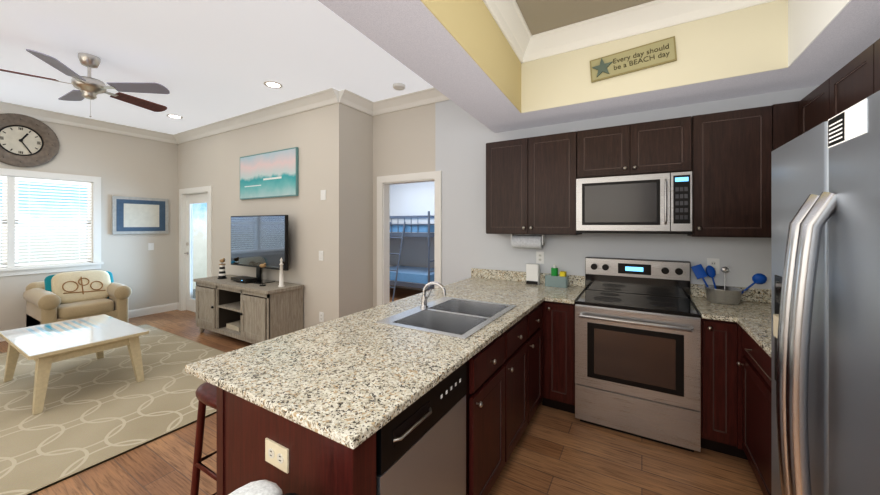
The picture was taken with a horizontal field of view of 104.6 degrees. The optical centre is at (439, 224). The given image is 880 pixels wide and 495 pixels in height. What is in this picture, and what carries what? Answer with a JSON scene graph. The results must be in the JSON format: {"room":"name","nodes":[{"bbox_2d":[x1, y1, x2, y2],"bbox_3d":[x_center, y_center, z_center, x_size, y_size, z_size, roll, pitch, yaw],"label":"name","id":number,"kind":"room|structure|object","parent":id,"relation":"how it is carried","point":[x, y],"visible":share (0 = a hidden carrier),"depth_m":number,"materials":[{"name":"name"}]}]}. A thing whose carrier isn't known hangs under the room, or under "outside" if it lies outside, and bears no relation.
{"room":"kitchen","nodes":[
{"label":"kitchen","id":0,"kind":"room"},
{"bbox_2d":[0,120,177,330],"bbox_3d":[-6.062,-0.035,3.716,0.120,3.050,5.640,0,0,31],"label":"wall","id":1,"kind":"structure","parent":0,"point":[127,166],"depth_m":5.39,"materials":[{"name":"beige paint"}]},
{"bbox_2d":[0,113,59,166],"bbox_3d":[-5.511,-1.110,4.470,0.050,0.690,0.690,0,0,31],"label":"wall clock","id":2,"kind":"object","parent":1,"relation":"attached to","point":[25,141],"visible":1,"depth_m":4.50,"materials":[{"name":"weathered wood"},{"name":"black plastic"}]},
{"bbox_2d":[0,176,90,267],"bbox_3d":[-5.632,-0.040,4.438,0.113,1.176,1.536,0,0,31],"label":"window","id":3,"kind":"structure","parent":1,"relation":"in","point":[10,226],"depth_m":4.43,"materials":[{"name":"white plastic"}]},
{"bbox_2d":[0,176,90,266],"bbox_3d":[-5.602,-0.045,4.419,0.047,1.162,1.524,0,0,31],"label":"window blinds","id":4,"kind":"object","parent":3,"relation":"attached to","point":[70,183],"depth_m":4.72,"materials":[{"name":"white plastic"}]},
{"bbox_2d":[0,302,178,341],"bbox_3d":[-2.325,1.427,1.834,8.228,0.125,5.978,0,0,31],"label":"baseboard","id":5,"kind":"structure","parent":1,"relation":"attached to","point":[172,306],"depth_m":5.67,"materials":[{"name":"white wood"}]},
{"bbox_2d":[112,196,167,233],"bbox_3d":[-4.876,-0.152,5.558,0.032,0.595,0.720,0,0,31],"label":"picture frame","id":6,"kind":"object","parent":1,"relation":"attached to","point":[130,215],"visible":1,"depth_m":5.52,"materials":[{"name":"wood"}]},
{"bbox_2d":[148,243,153,249],"bbox_3d":[-4.830,0.360,5.682,0.010,0.118,0.075,0,0,31],"label":"light switch","id":7,"kind":"object","parent":1,"relation":"attached to","point":[150,245],"visible":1,"depth_m":5.68,"materials":[{"name":"white plastic"}]},
{"bbox_2d":[0,0,432,134],"bbox_3d":[-2.325,-1.610,1.834,8.470,0.100,6.220,0,0,31],"label":"ceiling","id":8,"kind":"structure","parent":0,"point":[214,58],"depth_m":3.15,"materials":[{"name":"white paint"}]},
{"bbox_2d":[0,49,169,116],"bbox_3d":[-3.290,-1.276,3.178,1.258,0.567,1.307,0,0,31],"label":"ceiling fan","id":9,"kind":"object","parent":8,"relation":"hanging from","point":[88,87],"depth_m":3.14,"materials":[{"name":"silver metal"}]},
{"bbox_2d":[166,114,182,118],"bbox_3d":[-3.804,-1.556,4.875,0.190,0.007,0.190,0,0,31],"label":"recessed light","id":10,"kind":"object","parent":8,"relation":"in","point":[168,115],"visible":1,"depth_m":4.88,"materials":[{"name":"white"}]},
{"bbox_2d":[264,81,282,87],"bbox_3d":[-1.852,-1.556,3.775,0.190,0.007,0.190,0,0,31],"label":"recessed light","id":11,"kind":"object","parent":8,"relation":"in","point":[271,84],"visible":1,"depth_m":3.77,"materials":[{"name":"white"}]},
{"bbox_2d":[393,83,404,89],"bbox_3d":[-0.457,-1.541,3.795,0.140,0.036,0.140,0,0,31],"label":"smoke detector","id":12,"kind":"object","parent":8,"relation":"attached to","point":[397,86],"visible":1,"depth_m":3.75,"materials":[{"name":"white plastic"}]},
{"bbox_2d":[178,104,331,328],"bbox_3d":[-2.977,-0.035,5.094,4.020,3.050,0.120,0,0,31],"label":"wall","id":13,"kind":"structure","parent":0,"point":[214,160],"depth_m":4.42,"materials":[{"name":"beige paint"}]},
{"bbox_2d":[184,193,207,311],"bbox_3d":[-4.068,0.479,5.713,0.880,2.009,0.099,0,0,31],"label":"exterior door","id":14,"kind":"structure","parent":13,"relation":"in","point":[191,199],"depth_m":5.88,"materials":[{"name":"white"}]},
{"bbox_2d":[240,147,298,199],"bbox_3d":[-2.356,-0.677,4.631,1.280,0.615,0.034,0,0,31],"label":"seascape painting","id":15,"kind":"object","parent":13,"relation":"attached to","point":[272,174],"visible":1,"depth_m":4.57,"materials":[{"name":"teal"}]},
{"bbox_2d":[319,251,322,260],"bbox_3d":[-1.437,0.370,4.103,0.075,0.118,0.010,0,0,31],"label":"light switch","id":16,"kind":"object","parent":13,"relation":"attached to","point":[320,252],"visible":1,"depth_m":4.09,"materials":[{"name":"white plastic"}]},
{"bbox_2d":[319,312,323,321],"bbox_3d":[-1.428,1.110,4.098,0.075,0.118,0.008,0,0,31],"label":"outlet","id":17,"kind":"object","parent":13,"relation":"attached to","point":[321,314],"visible":1,"depth_m":4.09,"materials":[{"name":"white plastic"}]},
{"bbox_2d":[321,190,325,199],"bbox_3d":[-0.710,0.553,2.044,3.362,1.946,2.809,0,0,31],"label":"switch","id":18,"kind":"object","parent":13,"relation":"attached to","point":[323,192],"visible":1,"depth_m":4.08,"materials":[{"name":"white plastic"}]},
{"bbox_2d":[0,0,775,143],"bbox_3d":[-2.499,-1.480,1.937,7.823,0.159,5.978,0,0,31],"label":"crown molding","id":19,"kind":"structure","parent":13,"relation":"attached to","point":[654,15],"depth_m":2.77,"materials":[{"name":"white"}]},
{"bbox_2d":[332,103,372,319],"bbox_3d":[-1.079,-0.035,4.234,0.120,3.050,0.580,0,0,31],"label":"wall jog","id":20,"kind":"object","parent":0,"point":[352,129],"visible":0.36,"depth_m":4.14,"materials":[{"name":"beige paint"}]},
{"bbox_2d":[0,288,763,494],"bbox_3d":[-1.426,1.540,3.347,8.830,0.100,10.100,0,0,31],"label":"floor","id":21,"kind":"structure","parent":0,"point":[557,453],"depth_m":2.11,"materials":[{"name":"brown wood"}]},
{"bbox_2d":[0,324,225,494],"bbox_3d":[-3.627,1.483,2.950,3.450,0.012,2.870,0,0,31],"label":"rug","id":22,"kind":"object","parent":21,"relation":"on","point":[96,411],"visible":0.67,"depth_m":2.74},
{"bbox_2d":[0,314,148,414],"bbox_3d":[-3.466,1.241,3.221,1.190,0.472,0.740,0,0,31],"label":"coffee table","id":23,"kind":"object","parent":22,"relation":"on","point":[45,344],"visible":1,"depth_m":3.07,"materials":[{"name":"light wood"},{"name":"white gloss laminate"}]},
{"bbox_2d":[23,270,131,326],"bbox_3d":[-4.850,1.046,4.566,0.869,0.860,0.860,0,0,31],"label":"armchair","id":24,"kind":"object","parent":22,"relation":"on","point":[64,296],"visible":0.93,"depth_m":4.41,"materials":[{"name":"beige fabric"}]},
{"bbox_2d":[44,270,113,303],"bbox_3d":[-4.803,0.831,4.561,0.275,0.428,0.658,0,0,31],"label":"pillow","id":25,"kind":"object","parent":24,"relation":"on","point":[89,285],"depth_m":4.50,"materials":[{"name":"beige fabric"}]},
{"bbox_2d":[190,382,216,494],"bbox_3d":[-0.906,1.104,1.579,0.352,0.773,0.352,0,0,31],"label":"bar stool","id":26,"kind":"object","parent":21,"relation":"on","point":[206,393],"visible":0.17,"depth_m":1.52,"materials":[{"name":"brown wood"}]},
{"bbox_2d":[193,275,303,343],"bbox_3d":[-2.553,1.117,4.455,1.710,0.744,0.505,0,0,31],"label":"tv console","id":27,"kind":"object","parent":21,"relation":"on","point":[252,313],"visible":0.79,"depth_m":4.16,"materials":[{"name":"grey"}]},
{"bbox_2d":[217,258,226,278],"bbox_3d":[-3.027,0.601,4.723,0.109,0.286,0.123,0,0,-21],"label":"lighthouse","id":28,"kind":"object","parent":27,"relation":"on","point":[222,274],"visible":1,"depth_m":4.70,"materials":[{"name":"black plastic"}]},
{"bbox_2d":[231,276,257,282],"bbox_3d":[-2.567,0.710,4.453,0.360,0.042,0.164,0,0,31],"label":"cable box","id":29,"kind":"object","parent":27,"relation":"on","point":[245,279],"visible":1,"depth_m":4.39,"materials":[{"name":"black plastic"}]},
{"bbox_2d":[231,215,287,283],"bbox_3d":[-2.424,0.309,4.486,1.230,0.868,0.220,0,0,31],"label":"television","id":30,"kind":"object","parent":27,"relation":"on","point":[257,240],"visible":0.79,"depth_m":4.44,"materials":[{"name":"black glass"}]},
{"bbox_2d":[259,263,265,285],"bbox_3d":[-2.151,0.602,4.150,0.146,0.283,0.068,0,0,31],"label":"bird","id":31,"kind":"object","parent":27,"relation":"on","point":[262,266],"visible":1,"depth_m":4.15},
{"bbox_2d":[278,258,284,286],"bbox_3d":[-1.914,0.569,4.102,0.070,0.350,0.068,0,0,31],"label":"lighthouse","id":32,"kind":"object","parent":27,"relation":"on","point":[281,281],"visible":1,"depth_m":4.09,"materials":[{"name":"white"}]},
{"bbox_2d":[228,480,298,494],"bbox_3d":[-0.475,1.095,0.806,0.352,0.790,0.352,0,0,31],"label":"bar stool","id":33,"kind":"object","parent":21,"relation":"on","point":[260,487],"visible":1,"depth_m":0.92,"materials":[{"name":"white fabric"}]},
{"bbox_2d":[390,211,433,301],"bbox_3d":[-0.915,0.617,7.175,2.044,1.754,1.476,0,0,31],"label":"bunk bed","id":34,"kind":"object","parent":21,"relation":"on","point":[422,276],"visible":0.34,"depth_m":6.62,"materials":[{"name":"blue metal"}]},
{"bbox_2d":[376,362,466,494],"bbox_3d":[-0.283,1.048,1.447,0.636,0.885,0.594,0,0,31],"label":"dishwasher","id":35,"kind":"object","parent":21,"relation":"on","point":[421,450],"visible":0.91,"depth_m":1.28,"materials":[{"name":"silver metal"}]},
{"bbox_2d":[217,301,770,494],"bbox_3d":[0.938,1.046,1.804,2.581,0.888,2.691,0,0,31],"label":"base cabinet","id":36,"kind":"object","parent":21,"relation":"on","point":[532,362],"visible":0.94,"depth_m":1.82,"materials":[{"name":"brown wood"}]},
{"bbox_2d":[265,438,288,473],"bbox_3d":[-0.536,0.755,1.115,0.118,0.075,0.008,0,0,31],"label":"outlet","id":37,"kind":"object","parent":36,"relation":"attached to","point":[276,454],"visible":1,"depth_m":1.11,"materials":[{"name":"beige plastic"}]},
{"bbox_2d":[185,268,770,448],"bbox_3d":[0.849,0.569,1.844,2.777,0.371,2.717,0,0,31],"label":"countertop","id":38,"kind":"structure","parent":36,"relation":"on","point":[342,380],"depth_m":1.56,"materials":[{"name":"stone"}]},
{"bbox_2d":[420,281,445,307],"bbox_3d":[-0.033,0.474,2.342,0.192,0.180,0.134,0,0,31],"label":"faucet","id":39,"kind":"object","parent":38,"relation":"on","point":[424,304],"depth_m":2.33,"materials":[{"name":"silver metal"}]},
{"bbox_2d":[376,297,516,339],"bbox_3d":[0.082,0.659,2.184,0.580,0.191,0.810,0,0,31],"label":"sink","id":40,"kind":"object","parent":38,"relation":"in","point":[448,317],"depth_m":2.19,"materials":[{"name":"silver metal"}]},
{"bbox_2d":[526,263,539,284],"bbox_3d":[0.904,0.474,3.304,0.120,0.189,0.075,0,0,31],"label":"box","id":41,"kind":"object","parent":38,"relation":"on","point":[532,270],"visible":1,"depth_m":3.27,"materials":[{"name":"white plastic"}]},
{"bbox_2d":[545,265,568,287],"bbox_3d":[1.087,0.469,3.163,0.200,0.199,0.110,0,0,31],"label":"soap caddy","id":42,"kind":"object","parent":38,"relation":"on","point":[553,279],"visible":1,"depth_m":3.13,"materials":[{"name":"teal"}]},
{"bbox_2d":[691,264,766,304],"bbox_3d":[2.113,0.434,2.503,0.385,0.270,0.218,0,0,17],"label":"pot","id":43,"kind":"object","parent":38,"relation":"on","point":[718,294],"visible":1,"depth_m":2.48,"materials":[{"name":"silver metal"}]},
{"bbox_2d":[575,257,700,451],"bbox_3d":[1.487,0.890,2.613,0.760,1.200,0.708,0,0,31],"label":"range","id":44,"kind":"object","parent":21,"relation":"on","point":[638,324],"visible":1,"depth_m":2.39,"materials":[{"name":"silver metal"}]},
{"bbox_2d":[486,38,879,237],"bbox_3d":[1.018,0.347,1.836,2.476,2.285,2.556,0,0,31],"label":"upper cabinet","id":45,"kind":"object","parent":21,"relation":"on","point":[531,181],"visible":0.68,"depth_m":2.47,"materials":[{"name":"brown wood"}]},
{"bbox_2d":[511,234,544,248],"bbox_3d":[0.836,0.154,3.249,0.310,0.136,0.124,0,0,31],"label":"paper towel","id":46,"kind":"object","parent":45,"relation":"attached to","point":[517,241],"visible":0.89,"depth_m":3.20,"materials":[{"name":"white paper"}]},
{"bbox_2d":[771,90,879,494],"bbox_3d":[1.332,0.600,0.776,0.802,1.780,0.975,0,0,31],"label":"refrigerator","id":47,"kind":"object","parent":21,"relation":"on","point":[825,180],"visible":1,"depth_m":0.92,"materials":[{"name":"grey metal"}]},
{"bbox_2d":[390,181,433,283],"bbox_3d":[-0.654,-0.035,6.244,4.040,3.050,3.070,0,0,31],"label":"wall","id":48,"kind":"structure","parent":0,"point":[408,199],"depth_m":7.88,"materials":[{"name":"grey"}]},
{"bbox_2d":[0,168,441,310],"bbox_3d":[-3.083,0.383,4.919,6.101,2.215,2.321,0,0,-3],"label":"trim","id":49,"kind":"structure","parent":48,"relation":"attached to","point":[383,182],"depth_m":4.49,"materials":[{"name":"white wood"}]},
{"bbox_2d":[390,285,433,290],"bbox_3d":[-0.672,1.427,6.213,3.798,0.125,2.899,0,0,31],"label":"baseboard","id":50,"kind":"structure","parent":48,"relation":"attached to","point":[390,285],"depth_m":7.91,"materials":[{"name":"white"}]},
{"bbox_2d":[373,85,819,306],"bbox_3d":[0.961,-0.035,3.430,4.450,3.050,0.120,0,0,31],"label":"wall","id":51,"kind":"structure","parent":0,"point":[442,136],"depth_m":3.65,"materials":[{"name":"beige paint"}]},
{"bbox_2d":[536,251,543,263],"bbox_3d":[0.984,0.320,3.341,0.075,0.118,0.008,0,0,31],"label":"outlet","id":52,"kind":"object","parent":51,"relation":"attached to","point":[539,255],"visible":1,"depth_m":3.34,"materials":[{"name":"white plastic"}]},
{"bbox_2d":[576,171,691,233],"bbox_3d":[1.541,-0.159,2.750,0.768,0.447,0.449,0,0,31],"label":"microwave","id":53,"kind":"object","parent":51,"relation":"attached to","point":[660,203],"visible":1,"depth_m":2.56,"materials":[{"name":"silver metal"}]},
{"bbox_2d":[707,258,719,273],"bbox_3d":[2.136,0.320,2.657,0.075,0.118,0.008,0,0,31],"label":"outlet","id":54,"kind":"object","parent":51,"relation":"attached to","point":[714,262],"visible":0.73,"depth_m":2.65,"materials":[{"name":"white plastic"}]},
{"bbox_2d":[318,0,879,132],"bbox_3d":[0.681,-1.264,1.298,2.511,0.588,3.828,0,0,31],"label":"ceiling soffit","id":55,"kind":"structure","parent":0,"point":[457,47],"depth_m":2.27,"materials":[{"name":"paint"}]},
{"bbox_2d":[590,36,676,82],"bbox_3d":[1.409,-1.215,2.510,0.560,0.208,0.030,0,0,31],"label":"sign","id":56,"kind":"object","parent":55,"relation":"attached to","point":[660,52],"visible":1,"depth_m":2.50,"materials":[{"name":"yellow wood"}]},
{"label":"outside","id":57,"kind":"structure","parent":0,"visible":0},
{"bbox_2d":[0,180,206,288],"bbox_3d":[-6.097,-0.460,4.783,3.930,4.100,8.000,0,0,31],"label":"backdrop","id":58,"kind":"structure","parent":57,"point":[199,210],"depth_m":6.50,"materials":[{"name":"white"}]}
]}

